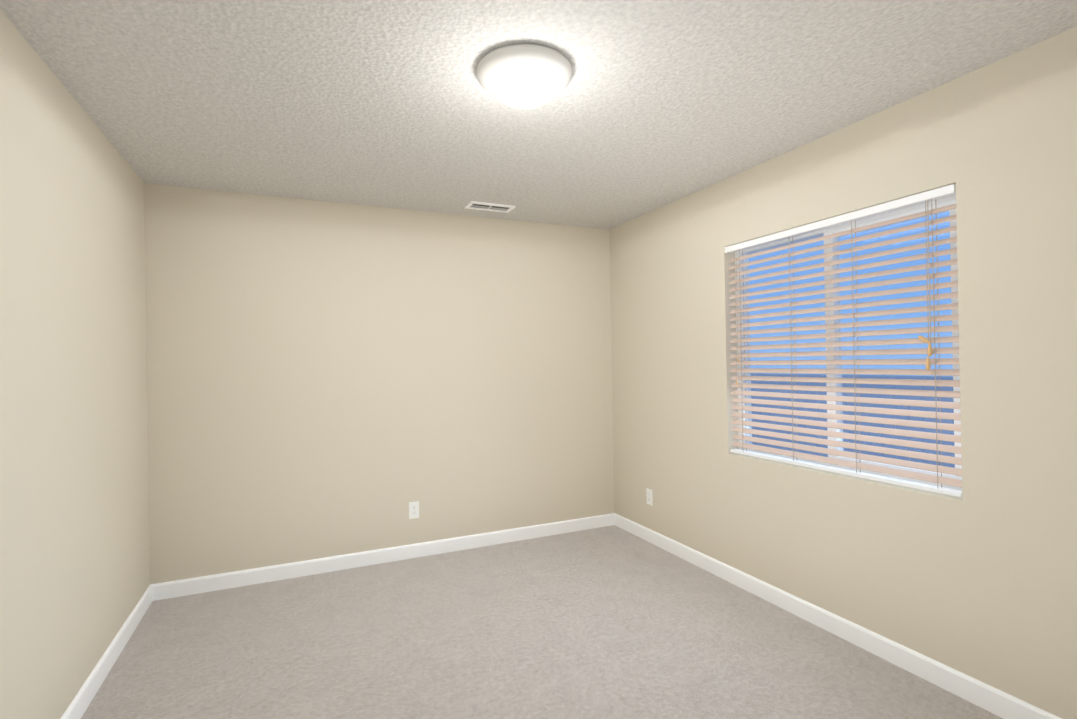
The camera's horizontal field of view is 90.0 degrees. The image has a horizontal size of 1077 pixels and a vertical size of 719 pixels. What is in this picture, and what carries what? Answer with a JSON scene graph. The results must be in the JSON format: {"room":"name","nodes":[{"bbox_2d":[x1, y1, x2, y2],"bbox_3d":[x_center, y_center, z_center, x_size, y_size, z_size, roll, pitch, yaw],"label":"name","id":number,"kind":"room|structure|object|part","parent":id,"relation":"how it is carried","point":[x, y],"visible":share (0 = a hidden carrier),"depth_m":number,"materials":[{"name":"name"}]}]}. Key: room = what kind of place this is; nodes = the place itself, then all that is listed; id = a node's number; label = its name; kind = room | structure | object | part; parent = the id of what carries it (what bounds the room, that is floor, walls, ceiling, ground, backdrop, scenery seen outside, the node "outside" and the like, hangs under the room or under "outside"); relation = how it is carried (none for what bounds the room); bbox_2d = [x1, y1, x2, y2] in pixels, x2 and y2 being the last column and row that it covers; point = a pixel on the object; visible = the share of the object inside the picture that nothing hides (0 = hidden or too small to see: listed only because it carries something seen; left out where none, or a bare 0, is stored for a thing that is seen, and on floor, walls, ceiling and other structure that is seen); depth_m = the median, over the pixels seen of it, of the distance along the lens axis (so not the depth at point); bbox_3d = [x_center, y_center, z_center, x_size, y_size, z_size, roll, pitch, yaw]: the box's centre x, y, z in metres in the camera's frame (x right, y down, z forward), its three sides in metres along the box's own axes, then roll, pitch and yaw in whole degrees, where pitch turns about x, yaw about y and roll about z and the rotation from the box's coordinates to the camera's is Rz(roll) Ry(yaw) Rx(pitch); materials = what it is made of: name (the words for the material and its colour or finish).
{"room":"empty bedroom","nodes":[
{"label":"empty bedroom","id":0,"kind":"room"},
{"bbox_2d":[0,9,149,718],"bbox_3d":[-1.511,0.165,1.233,0.160,2.440,4.450,-1,0,-24],"label":"wall","id":1,"kind":"structure","parent":0,"point":[74,542],"depth_m":2.02,"materials":[{"name":"beige paint"}]},
{"bbox_2d":[61,584,151,718],"bbox_3d":[-1.412,1.337,1.264,0.014,0.094,4.130,-1,0,-24],"label":"baseboard","id":2,"kind":"structure","parent":1,"relation":"attached to","point":[83,699],"depth_m":2.39,"materials":[{"name":"white wood"}]},
{"bbox_2d":[144,183,614,583],"bbox_3d":[-0.872,0.166,3.875,3.180,2.440,0.160,-1,0,-24],"label":"wall","id":3,"kind":"structure","parent":0,"point":[327,379],"depth_m":3.64,"materials":[{"name":"beige paint"}]},
{"bbox_2d":[151,513,613,600],"bbox_3d":[-0.815,1.338,3.791,3.180,0.094,0.014,-1,0,-24],"label":"baseboard","id":4,"kind":"structure","parent":3,"relation":"attached to","point":[189,586],"depth_m":3.62,"materials":[{"name":"white wood"}]},
{"bbox_2d":[409,501,418,518],"bbox_3d":[-0.872,1.056,3.772,0.070,0.115,0.008,-1,0,-24],"label":"electrical outlet","id":5,"kind":"object","parent":3,"relation":"attached to","point":[413,509],"visible":1,"depth_m":3.77,"materials":[{"name":"white plastic"}]},
{"bbox_2d":[0,0,1076,228],"bbox_3d":[-0.012,-1.138,1.926,3.500,0.120,4.450,-1,0,-24],"label":"ceiling","id":6,"kind":"structure","parent":0,"point":[653,105],"depth_m":2.11,"materials":[{"name":"white paint"}]},
{"bbox_2d":[464,201,515,212],"bbox_3d":[-0.337,-1.059,3.742,0.324,0.010,0.149,-1,0,-24],"label":"ceiling vent","id":7,"kind":"object","parent":6,"relation":"in","point":[476,205],"visible":1,"depth_m":3.73,"materials":[{"name":"silver metal"}]},
{"bbox_2d":[476,44,572,109],"bbox_3d":[-0.051,-1.004,2.002,0.356,0.147,0.356,-1,0,-24],"label":"ceiling light","id":8,"kind":"object","parent":6,"relation":"attached to","point":[524,76],"visible":1,"depth_m":1.91,"materials":[{"name":"glass"},{"name":"metal"}]},
{"bbox_2d":[81,525,1002,718],"bbox_3d":[0.033,1.421,1.915,3.500,0.120,4.450,-1,0,-24],"label":"floor","id":9,"kind":"structure","parent":0,"point":[611,622],"depth_m":2.53,"materials":[{"name":"carpet"}]},
{"bbox_2d":[610,26,1076,718],"bbox_3d":[1.532,0.118,2.607,0.160,2.440,4.450,-1,0,-24],"label":"wall","id":10,"kind":"structure","parent":0,"point":[978,580],"depth_m":2.23,"materials":[{"name":"beige paint"}]},
{"bbox_2d":[646,488,652,505],"bbox_3d":[0.824,1.022,4.004,0.008,0.115,0.070,-1,0,-24],"label":"electrical outlet","id":11,"kind":"object","parent":10,"relation":"attached to","point":[649,494],"visible":1,"depth_m":4.00,"materials":[{"name":"white plastic"}]},
{"bbox_2d":[614,513,1061,718],"bbox_3d":[1.474,1.292,2.566,0.014,0.094,4.130,-1,0,-24],"label":"baseboard","id":12,"kind":"structure","parent":10,"relation":"attached to","point":[995,701],"depth_m":2.49,"materials":[{"name":"white wood"}]},
{"bbox_2d":[725,184,961,496],"bbox_3d":[1.467,-0.065,2.730,0.153,1.260,1.261,-1,0,-24],"label":"window","id":13,"kind":"structure","parent":10,"relation":"in","point":[941,479],"depth_m":2.56,"materials":[{"name":"white plastic"}]},
{"bbox_3d":[1.442,0.545,2.711,0.050,0.016,1.243,-1,0,-24],"label":"blind rail","id":14,"kind":"part","parent":13,"relation":"part of","materials":[{"name":"white plastic"}]},
{"label":"outside","id":15,"kind":"structure","parent":0,"visible":0},
{"bbox_3d":[14.405,1.350,10.594,29.840,0.100,24.130,-1,0,-24],"label":"ground","id":16,"kind":"structure","parent":15,"visible":0},
{"bbox_2d":[751,373,954,467],"bbox_3d":[4.309,0.821,6.106,0.080,1.270,20.240,-1,0,-24],"label":"fence","id":17,"kind":"object","parent":16,"relation":"on","point":[925,398],"depth_m":6.61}
]}

